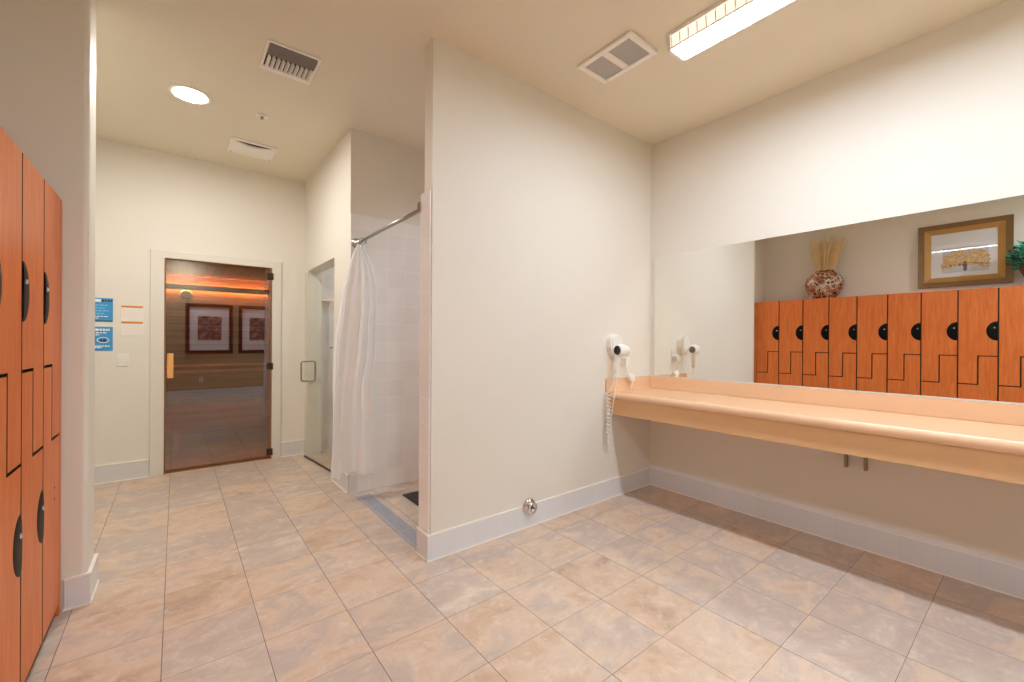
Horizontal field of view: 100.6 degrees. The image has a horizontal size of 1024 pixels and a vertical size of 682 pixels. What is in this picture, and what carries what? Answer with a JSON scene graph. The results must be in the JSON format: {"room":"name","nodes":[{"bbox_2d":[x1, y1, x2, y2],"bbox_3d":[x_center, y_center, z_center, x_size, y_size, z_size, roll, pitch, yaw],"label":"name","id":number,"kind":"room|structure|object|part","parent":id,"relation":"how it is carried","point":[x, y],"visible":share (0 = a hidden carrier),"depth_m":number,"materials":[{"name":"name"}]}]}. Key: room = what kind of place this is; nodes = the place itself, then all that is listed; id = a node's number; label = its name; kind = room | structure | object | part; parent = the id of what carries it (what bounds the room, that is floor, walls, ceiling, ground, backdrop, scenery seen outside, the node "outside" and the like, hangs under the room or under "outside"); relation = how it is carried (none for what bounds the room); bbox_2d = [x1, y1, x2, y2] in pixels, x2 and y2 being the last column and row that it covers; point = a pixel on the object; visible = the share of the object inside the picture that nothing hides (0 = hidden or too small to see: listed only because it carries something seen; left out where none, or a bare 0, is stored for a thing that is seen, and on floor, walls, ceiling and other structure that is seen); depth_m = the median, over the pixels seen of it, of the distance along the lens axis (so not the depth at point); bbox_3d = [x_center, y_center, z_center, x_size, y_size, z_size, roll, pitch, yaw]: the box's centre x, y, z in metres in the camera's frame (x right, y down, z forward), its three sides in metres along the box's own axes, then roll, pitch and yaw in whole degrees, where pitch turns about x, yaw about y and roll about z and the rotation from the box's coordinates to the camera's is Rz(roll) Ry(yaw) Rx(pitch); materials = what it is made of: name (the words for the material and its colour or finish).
{"room":"changing room","nodes":[
{"label":"changing room","id":0,"kind":"room"},
{"bbox_2d":[0,0,95,610],"bbox_3d":[-2.256,-0.247,1.934,0.495,2.965,0.225,0,0,-38],"label":"wall","id":1,"kind":"structure","parent":0,"point":[48,47],"depth_m":1.96,"materials":[{"name":"beige paint"}]},
{"bbox_2d":[62,553,98,611],"bbox_3d":[-2.091,1.163,2.066,0.096,0.145,0.243,0,0,-38],"label":"baseboard","id":2,"kind":"structure","parent":1,"relation":"attached to","point":[79,590],"depth_m":1.98,"materials":[{"name":"white tile"}]},
{"bbox_2d":[94,138,305,465],"bbox_3d":[-2.605,-0.252,4.453,3.070,2.965,0.100,0,0,-38],"label":"wall","id":3,"kind":"structure","parent":0,"point":[147,199],"depth_m":3.91,"materials":[{"name":"beige paint"}]},
{"bbox_2d":[95,327,112,350],"bbox_3d":[-3.563,-0.019,3.629,0.226,0.207,0.007,0,0,-38],"label":"wall sign","id":4,"kind":"object","parent":3,"relation":"attached to","point":[103,335],"visible":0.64,"depth_m":3.66,"materials":[{"name":"blue"}]},
{"bbox_2d":[95,298,112,321],"bbox_3d":[-3.562,-0.268,3.630,0.226,0.204,0.004,0,0,-38],"label":"wall sign","id":5,"kind":"object","parent":3,"relation":"attached to","point":[103,306],"visible":0.37,"depth_m":3.66,"materials":[{"name":"blue"}]},
{"bbox_2d":[116,354,128,365],"bbox_3d":[-3.425,0.167,3.736,0.082,0.110,0.012,0,0,-38],"label":"light switch","id":6,"kind":"object","parent":3,"relation":"attached to","point":[121,359],"visible":1,"depth_m":3.73,"materials":[{"name":"white plastic"}]},
{"bbox_2d":[121,321,142,335],"bbox_3d":[-3.377,-0.110,3.777,0.146,0.125,0.004,0,0,-38],"label":"card","id":7,"kind":"object","parent":3,"relation":"attached to","point":[127,328],"visible":1,"depth_m":3.77,"materials":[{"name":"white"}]},
{"bbox_2d":[121,305,142,321],"bbox_3d":[-3.376,-0.244,3.777,0.146,0.138,0.004,0,0,-38],"label":"card","id":8,"kind":"object","parent":3,"relation":"attached to","point":[128,313],"visible":1,"depth_m":3.77,"materials":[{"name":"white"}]},
{"bbox_2d":[94,439,304,484],"bbox_3d":[-3.027,1.150,4.056,1.933,0.158,0.024,0,0,-38],"label":"baseboard","id":9,"kind":"structure","parent":3,"relation":"attached to","point":[107,473],"depth_m":3.77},
{"bbox_2d":[149,249,281,476],"bbox_3d":[-2.886,0.198,4.204,1.058,2.063,0.146,0,0,-38],"label":"door","id":10,"kind":"structure","parent":3,"relation":"in","point":[158,257],"depth_m":3.96,"materials":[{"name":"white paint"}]},
{"bbox_3d":[-3.156,0.229,3.925,0.047,0.228,0.042,0,0,-38],"label":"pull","id":11,"kind":"part","parent":10,"relation":"part of","materials":[{"name":"brown wood"}]},
{"bbox_2d":[322,299,333,306],"bbox_3d":[-2.064,-0.424,4.725,0.135,0.075,0.098,0,0,-38],"label":"shower shelf","id":12,"kind":"object","parent":3,"relation":"attached to","point":[325,302],"visible":0.74,"depth_m":4.75,"materials":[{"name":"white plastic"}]},
{"bbox_2d":[165,275,268,435],"bbox_3d":[-3.671,0.174,4.888,2.900,2.100,1.900,0,0,-38],"label":"wall","id":13,"kind":"structure","parent":0,"point":[207,327],"depth_m":5.76,"materials":[{"name":"brown wood"}]},
{"bbox_2d":[180,290,192,298],"bbox_3d":[-4.248,-0.610,5.543,0.132,0.132,0.026,0,0,-38],"label":"thermometer","id":14,"kind":"object","parent":13,"relation":"attached to","point":[185,294],"visible":0.98,"depth_m":5.53,"materials":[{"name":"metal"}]},
{"bbox_2d":[166,363,266,367],"bbox_3d":[-4.326,0.324,5.475,2.470,0.032,0.043,0,0,-38],"label":"rail","id":15,"kind":"object","parent":13,"relation":"attached to","point":[231,364],"visible":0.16,"depth_m":5.73,"materials":[{"name":"brown wood"}]},
{"bbox_2d":[166,283,268,296],"bbox_3d":[-4.348,-0.698,5.417,2.355,0.115,0.098,0,0,-38],"label":"valance","id":16,"kind":"object","parent":13,"relation":"attached to","point":[168,285],"visible":0.37,"depth_m":5.69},
{"bbox_2d":[166,260,268,282],"bbox_3d":[-3.782,-0.859,4.794,2.600,0.035,1.900,0,0,-38],"label":"ceiling","id":17,"kind":"structure","parent":0,"point":[176,268],"depth_m":5.16,"materials":[{"name":"beige paint"}]},
{"bbox_2d":[304,128,424,473],"bbox_3d":[-1.342,-0.245,4.407,1.145,2.965,1.538,0,0,-38],"label":"wall","id":18,"kind":"structure","parent":0,"point":[366,174],"depth_m":3.77,"materials":[{"name":"beige paint"}]},
{"bbox_2d":[300,360,330,471],"bbox_3d":[-1.851,0.256,4.200,0.944,1.951,0.156,0,0,41],"label":"door","id":19,"kind":"structure","parent":18,"relation":"in","point":[305,456],"depth_m":4.39,"materials":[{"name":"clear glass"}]},
{"bbox_3d":[-2.160,0.316,4.417,0.074,0.221,0.017,0,0,-44],"label":"handle","id":20,"kind":"part","parent":19,"relation":"part of","materials":[{"name":"metal"}]},
{"bbox_3d":[-2.101,0.316,4.474,0.074,0.221,0.017,0,0,-44],"label":"handle","id":21,"kind":"part","parent":19,"relation":"part of","materials":[{"name":"metal"}]},
{"bbox_2d":[321,267,333,450],"bbox_3d":[-1.422,0.062,4.620,1.005,2.350,1.107,0,0,-38],"label":"tile","id":22,"kind":"structure","parent":18,"relation":"attached to","point":[328,275],"depth_m":4.78,"materials":[{"name":"white tile"}]},
{"bbox_2d":[331,473,357,494],"bbox_3d":[-1.434,1.162,3.630,0.080,0.153,0.473,0,0,-38],"label":"baseboard","id":23,"kind":"object","parent":18,"relation":"attached to","point":[346,482],"visible":0.83,"depth_m":3.46,"materials":[{"name":"white wood"}]},
{"bbox_2d":[349,213,419,491],"bbox_3d":[-0.864,0.104,3.799,1.146,2.275,0.012,0,0,-38],"label":"shower tile","id":24,"kind":"structure","parent":18,"relation":"attached to","point":[393,253],"depth_m":3.67,"materials":[{"name":"white tile"}]},
{"bbox_2d":[351,202,419,247],"bbox_3d":[-0.895,-0.793,2.993,0.084,0.084,1.205,0,0,-38],"label":"curtain rod","id":25,"kind":"object","parent":24,"relation":"attached to","point":[353,242],"visible":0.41,"depth_m":2.92,"materials":[{"name":"metal"}]},
{"bbox_2d":[330,237,375,478],"bbox_3d":[-1.239,0.130,3.348,0.356,1.883,0.136,0,0,-38],"label":"shower curtain","id":26,"kind":"object","parent":25,"relation":"hanging from","point":[354,354],"visible":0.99,"depth_m":3.35,"materials":[{"name":"white fabric"}]},
{"bbox_3d":[-0.895,-0.793,2.994,0.025,0.024,1.200,0,0,-38],"label":"rod","id":27,"kind":"part","parent":25,"relation":"part of","materials":[{"name":"metal"}]},
{"bbox_2d":[26,426,1023,681],"bbox_3d":[-0.819,1.272,3.030,4.320,0.060,8.540,0,0,-38],"label":"floor","id":28,"kind":"structure","parent":0,"point":[265,570],"depth_m":2.05,"materials":[{"name":"tile"}]},
{"bbox_2d":[0,126,22,681],"bbox_3d":[-1.721,0.301,1.194,0.417,1.876,0.302,0,0,-38],"label":"locker","id":29,"kind":"object","parent":28,"relation":"on","point":[10,153],"visible":1,"depth_m":1.34,"materials":[{"name":"brown wood"}]},
{"bbox_3d":[-1.496,-0.168,1.238,0.004,0.208,0.083,0,0,-38],"label":"handle","id":30,"kind":"part","parent":29,"relation":"part of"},
{"bbox_3d":[-1.575,0.648,1.312,0.020,1.074,0.290,0,0,-38],"label":"door","id":31,"kind":"part","parent":29,"relation":"part of","materials":[{"name":"brown wood"}]},
{"bbox_3d":[-1.570,-0.112,1.311,0.020,1.048,0.290,0,0,-38],"label":"door","id":32,"kind":"part","parent":29,"relation":"part of","materials":[{"name":"brown wood"}]},
{"bbox_3d":[-1.629,0.686,1.401,0.004,0.208,0.083,0,0,-38],"label":"handle","id":33,"kind":"part","parent":29,"relation":"part of","materials":[{"name":"black plastic"}]},
{"bbox_2d":[13,153,44,681],"bbox_3d":[-1.908,0.300,1.431,0.417,1.876,0.302,0,0,-38],"label":"locker","id":34,"kind":"object","parent":28,"relation":"on","point":[32,283],"visible":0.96,"depth_m":1.54,"materials":[{"name":"brown wood"}]},
{"bbox_3d":[-1.683,-0.169,1.474,0.004,0.208,0.083,0,0,-38],"label":"handle","id":35,"kind":"part","parent":34,"relation":"part of","materials":[{"name":"black plastic"}]},
{"bbox_3d":[-1.762,0.646,1.549,0.020,1.074,0.290,0,0,-38],"label":"door","id":36,"kind":"part","parent":34,"relation":"part of","materials":[{"name":"brown wood"}]},
{"bbox_3d":[-1.757,-0.114,1.548,0.020,1.048,0.290,0,0,-38],"label":"door","id":37,"kind":"part","parent":34,"relation":"part of","materials":[{"name":"brown wood"}]},
{"bbox_3d":[-1.816,0.685,1.638,0.004,0.208,0.083,0,0,-38],"label":"handle","id":38,"kind":"part","parent":34,"relation":"part of","materials":[{"name":"black plastic"}]},
{"bbox_2d":[37,179,59,655],"bbox_3d":[-2.095,0.298,1.668,0.417,1.876,0.302,0,0,-38],"label":"locker","id":39,"kind":"object","parent":28,"relation":"on","point":[51,289],"visible":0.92,"depth_m":1.78,"materials":[{"name":"brown wood"}]},
{"bbox_3d":[-1.870,-0.170,1.711,0.004,0.208,0.083,0,0,-38],"label":"handle","id":40,"kind":"part","parent":39,"relation":"part of","materials":[{"name":"black plastic"}]},
{"bbox_3d":[-1.949,0.645,1.786,0.020,1.074,0.290,0,0,-38],"label":"door","id":41,"kind":"part","parent":39,"relation":"part of","materials":[{"name":"brown wood"}]},
{"bbox_3d":[-1.944,-0.115,1.785,0.020,1.048,0.290,0,0,-38],"label":"door","id":42,"kind":"part","parent":39,"relation":"part of","materials":[{"name":"brown wood"}]},
{"bbox_2d":[54,199,61,616],"bbox_3d":[-2.204,0.298,1.798,0.408,1.876,0.035,0,0,-38],"label":"end panel","id":43,"kind":"object","parent":28,"relation":"on","point":[57,612],"visible":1,"depth_m":1.92,"materials":[{"name":"brown wood"}]},
{"bbox_2d":[165,399,267,452],"bbox_3d":[-3.801,0.994,4.807,2.470,0.460,0.488,0,0,-38],"label":"bench","id":44,"kind":"object","parent":28,"relation":"on","point":[175,411],"visible":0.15,"depth_m":4.87,"materials":[{"name":"brown wood"}]},
{"bbox_3d":[-3.692,1.009,4.668,0.060,0.430,0.045,0,0,-38],"label":"leg","id":45,"kind":"part","parent":44,"relation":"part of","materials":[{"name":"brown wood"}]},
{"bbox_3d":[-3.800,0.777,4.807,2.470,0.028,0.488,0,0,-38],"label":"seat","id":46,"kind":"part","parent":44,"relation":"part of","materials":[{"name":"brown wood"}]},
{"bbox_3d":[-3.668,0.887,4.639,2.470,0.155,0.020,0,0,-38],"label":"rail","id":47,"kind":"part","parent":44,"relation":"part of","materials":[{"name":"brown wood"}]},
{"bbox_2d":[166,368,267,405],"bbox_3d":[-4.149,0.801,5.248,2.470,0.840,0.573,0,0,-38],"label":"bench","id":48,"kind":"object","parent":28,"relation":"on","point":[176,379],"visible":0.16,"depth_m":5.30,"materials":[{"name":"brown wood"}]},
{"bbox_3d":[-4.013,0.817,5.076,0.060,0.810,0.045,0,0,-38],"label":"leg","id":49,"kind":"part","parent":48,"relation":"part of","materials":[{"name":"brown wood"}]},
{"bbox_3d":[-4.147,0.395,5.248,2.470,0.028,0.573,0,0,-38],"label":"seat","id":50,"kind":"part","parent":48,"relation":"part of","materials":[{"name":"brown wood"}]},
{"bbox_3d":[-3.988,0.505,5.046,2.470,0.155,0.020,0,0,-38],"label":"rail","id":51,"kind":"part","parent":48,"relation":"part of","materials":[{"name":"brown wood"}]},
{"bbox_2d":[356,493,415,548],"bbox_3d":[-0.862,1.239,2.993,0.110,0.006,1.085,0,0,-38],"label":"drain","id":52,"kind":"object","parent":28,"relation":"on","point":[387,515],"visible":0.84,"depth_m":2.96,"materials":[{"name":"grey metal"}]},
{"bbox_2d":[403,491,418,505],"bbox_3d":[-0.652,1.235,3.423,0.370,0.013,0.270,0,0,-38],"label":"mat","id":53,"kind":"object","parent":28,"relation":"on","point":[413,496],"visible":0.33,"depth_m":3.36,"materials":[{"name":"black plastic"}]},
{"bbox_2d":[425,37,650,533],"bbox_3d":[0.349,-0.234,3.105,2.125,2.965,0.097,0,0,-38],"label":"wall partition","id":54,"kind":"structure","parent":0,"point":[541,224],"depth_m":2.84,"materials":[{"name":"beige paint"}]},
{"bbox_2d":[419,189,431,532],"bbox_3d":[-0.067,0.194,2.805,1.125,2.105,0.122,0,0,-38],"label":"tile","id":55,"kind":"structure","parent":54,"relation":"attached to","point":[425,198],"depth_m":2.45,"materials":[{"name":"white tile"}]},
{"bbox_2d":[523,498,536,514],"bbox_3d":[0.127,1.110,2.833,0.110,0.110,0.046,0,0,-38],"label":"chrome fitting","id":56,"kind":"object","parent":54,"relation":"attached to","point":[529,506],"visible":1,"depth_m":2.82,"materials":[{"name":"silver metal"}]},
{"bbox_2d":[415,467,649,562],"bbox_3d":[0.320,1.174,3.106,2.145,0.150,0.150,0,0,-38],"label":"baseboard","id":57,"kind":"structure","parent":54,"relation":"attached to","point":[434,546],"depth_m":2.79,"materials":[{"name":"white wood"}]},
{"bbox_2d":[606,334,629,450],"bbox_3d":[0.826,0.404,3.319,0.196,0.920,0.164,0,0,-38],"label":"hair dryer","id":58,"kind":"object","parent":54,"relation":"attached to","point":[616,349],"visible":1,"depth_m":3.30,"materials":[{"name":"white plastic"}]},
{"bbox_3d":[0.761,0.543,3.293,0.062,0.598,0.064,0,0,-38],"label":"coiled cord","id":59,"kind":"part","parent":58,"relation":"part of","materials":[{"name":"white plastic"}]},
{"bbox_3d":[0.794,0.515,3.326,0.077,0.699,0.062,0,0,-38],"label":"supply cord","id":60,"kind":"part","parent":58,"relation":"part of","materials":[{"name":"white plastic"}]},
{"bbox_2d":[614,346,620,354],"bbox_3d":[0.811,0.071,3.268,0.007,0.072,0.072,0,0,-32],"label":"grille","id":61,"kind":"object","parent":58,"relation":"attached to","point":[617,350],"depth_m":3.27,"materials":[{"name":"black plastic"}]},
{"bbox_3d":[0.823,0.163,3.290,0.070,0.168,0.060,0,0,-38],"label":"handle","id":62,"kind":"part","parent":58,"relation":"part of","materials":[{"name":"white plastic"}]},
{"bbox_2d":[622,357,634,390],"bbox_3d":[0.958,0.265,3.461,0.107,0.270,0.083,0,0,-38],"label":"plug","id":63,"kind":"object","parent":54,"relation":"attached to","point":[625,360],"visible":1,"depth_m":3.44,"materials":[{"name":"white plastic"}]},
{"bbox_2d":[627,373,634,381],"bbox_3d":[0.973,0.300,3.469,0.074,0.071,0.060,0,0,-38],"label":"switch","id":64,"kind":"object","parent":63,"relation":"attached to","point":[630,377],"depth_m":3.45,"materials":[{"name":"white plastic"}]},
{"bbox_2d":[96,0,1008,182],"bbox_3d":[-0.182,-1.748,2.242,4.320,0.060,6.540,0,0,-38],"label":"ceiling","id":65,"kind":"structure","parent":0,"point":[369,78],"depth_m":2.59,"materials":[{"name":"beige paint"}]},
{"bbox_2d":[168,84,211,104],"bbox_3d":[-2.256,-1.725,2.981,0.248,0.010,0.248,0,0,-38],"label":"recessed light","id":66,"kind":"object","parent":65,"relation":"in","point":[190,94],"visible":1,"depth_m":2.97,"materials":[{"name":"white plastic"}]},
{"bbox_2d":[227,136,276,160],"bbox_3d":[-2.336,-1.708,3.823,0.350,0.047,0.310,0,0,-38],"label":"ceiling vent cover","id":67,"kind":"object","parent":65,"relation":"in","point":[236,145],"visible":1,"depth_m":3.78,"materials":[{"name":"white metal"}]},
{"bbox_2d":[256,113,267,119],"bbox_3d":[-1.921,-1.715,3.265,0.084,0.028,0.084,0,0,-38],"label":"sprinkler head","id":68,"kind":"object","parent":65,"relation":"attached to","point":[261,116],"visible":1,"depth_m":3.26},
{"bbox_2d":[259,38,321,84],"bbox_3d":[-1.375,-1.715,2.632,0.292,0.020,0.320,0,0,-38],"label":"ceiling vent","id":69,"kind":"object","parent":65,"relation":"in","point":[284,60],"visible":1,"depth_m":2.61,"materials":[{"name":"white metal"}]},
{"bbox_3d":[-1.493,-1.714,2.600,0.015,0.017,0.132,0,0,-38],"label":"blade","id":70,"kind":"part","parent":69,"relation":"part of","materials":[{"name":"white metal"}]},
{"bbox_3d":[-1.473,-1.714,2.616,0.015,0.017,0.132,0,0,-38],"label":"blade","id":71,"kind":"part","parent":69,"relation":"part of","materials":[{"name":"white metal"}]},
{"bbox_3d":[-1.452,-1.714,2.632,0.015,0.017,0.132,0,0,-38],"label":"blade","id":72,"kind":"part","parent":69,"relation":"part of","materials":[{"name":"white metal"}]},
{"bbox_3d":[-1.432,-1.713,2.648,0.015,0.017,0.132,0,0,-38],"label":"blade","id":73,"kind":"part","parent":69,"relation":"part of","materials":[{"name":"white metal"}]},
{"bbox_3d":[-1.412,-1.713,2.664,0.015,0.017,0.132,0,0,-38],"label":"blade","id":74,"kind":"part","parent":69,"relation":"part of","materials":[{"name":"white metal"}]},
{"bbox_3d":[-1.392,-1.713,2.680,0.015,0.017,0.132,0,0,-38],"label":"blade","id":75,"kind":"part","parent":69,"relation":"part of","materials":[{"name":"white metal"}]},
{"bbox_3d":[-1.323,-1.713,2.567,0.260,0.017,0.094,0,0,-38],"label":"long blade","id":76,"kind":"part","parent":69,"relation":"part of","materials":[{"name":"grey paint"}]},
{"bbox_3d":[-1.371,-1.713,2.696,0.015,0.017,0.132,0,0,-38],"label":"blade","id":77,"kind":"part","parent":69,"relation":"part of","materials":[{"name":"white metal"}]},
{"bbox_3d":[-1.351,-1.713,2.712,0.015,0.017,0.132,0,0,-38],"label":"blade","id":78,"kind":"part","parent":69,"relation":"part of","materials":[{"name":"white metal"}]},
{"bbox_3d":[-1.331,-1.713,2.728,0.015,0.017,0.132,0,0,-38],"label":"blade","id":79,"kind":"part","parent":69,"relation":"part of","materials":[{"name":"white metal"}]},
{"bbox_3d":[-1.311,-1.713,2.744,0.015,0.017,0.132,0,0,-38],"label":"blade","id":80,"kind":"part","parent":69,"relation":"part of","materials":[{"name":"white metal"}]},
{"bbox_2d":[577,30,657,83],"bbox_3d":[0.633,-1.704,2.573,0.270,0.020,0.395,0,0,-38],"label":"exhaust fan","id":81,"kind":"object","parent":65,"relation":"attached to","point":[629,50],"visible":1,"depth_m":2.55,"materials":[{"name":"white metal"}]},
{"bbox_3d":[0.574,-1.706,2.648,0.210,0.008,0.144,0,0,-38],"label":"panel","id":82,"kind":"part","parent":81,"relation":"part of","materials":[{"name":"grey plastic"}]},
{"bbox_3d":[0.689,-1.706,2.503,0.210,0.008,0.155,0,0,-38],"label":"panel","id":83,"kind":"part","parent":81,"relation":"part of","materials":[{"name":"grey"}]},
{"bbox_2d":[666,0,795,61],"bbox_3d":[1.312,-1.661,1.941,0.177,0.096,1.235,0,0,-38],"label":"fluorescent light","id":84,"kind":"object","parent":65,"relation":"attached to","point":[723,19],"visible":1,"depth_m":2.20,"materials":[{"name":"white plastic"}]},
{"bbox_2d":[649,0,1023,563],"bbox_3d":[1.441,-0.228,3.533,0.120,2.965,6.540,0,0,-38],"label":"wall","id":85,"kind":"structure","parent":0,"point":[934,120],"depth_m":2.57,"materials":[{"name":"beige paint"}]},
{"bbox_2d":[605,376,1023,484],"bbox_3d":[2.044,0.449,2.180,0.604,0.278,3.461,0,0,-38],"label":"countertop","id":86,"kind":"structure","parent":85,"relation":"attached to","point":[985,440],"depth_m":2.34,"materials":[{"name":"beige laminate"}]},
{"bbox_2d":[650,465,1023,599],"bbox_3d":[2.276,1.175,2.361,0.016,0.172,3.453,0,0,-38],"label":"baseboard","id":87,"kind":"structure","parent":85,"relation":"attached to","point":[998,574],"depth_m":2.56,"materials":[{"name":"white tile"}]},
{"bbox_2d":[651,376,1023,425],"bbox_3d":[2.280,0.363,2.352,0.020,0.100,3.441,0,0,-38],"label":"backsplash","id":88,"kind":"structure","parent":85,"relation":"attached to","point":[1011,414],"depth_m":2.55,"materials":[{"name":"orange laminate"}]},
{"bbox_2d":[653,195,1023,404],"bbox_3d":[2.203,-0.203,2.458,0.015,1.029,3.128,0,0,-38],"label":"wall mirror","id":89,"kind":"object","parent":85,"relation":"attached to","point":[928,304],"visible":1,"depth_m":2.56,"materials":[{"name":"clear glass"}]},
{"bbox_2d":[844,454,867,470],"bbox_3d":[1.998,0.621,2.508,0.270,0.306,0.107,0,0,-38],"label":"bracket","id":90,"kind":"object","parent":85,"relation":"attached to","point":[845,455],"visible":0.25,"depth_m":2.57,"materials":[{"name":"beige metal"}]},
{"bbox_3d":[1.968,0.621,2.546,0.270,0.306,0.012,0,0,-38],"label":"plate","id":91,"kind":"part","parent":90,"relation":"part of","materials":[{"name":"beige paint"}]},
{"bbox_3d":[2.027,0.621,2.471,0.270,0.306,0.012,0,0,-38],"label":"plate","id":92,"kind":"part","parent":90,"relation":"part of","materials":[{"name":"beige paint"}]}
]}

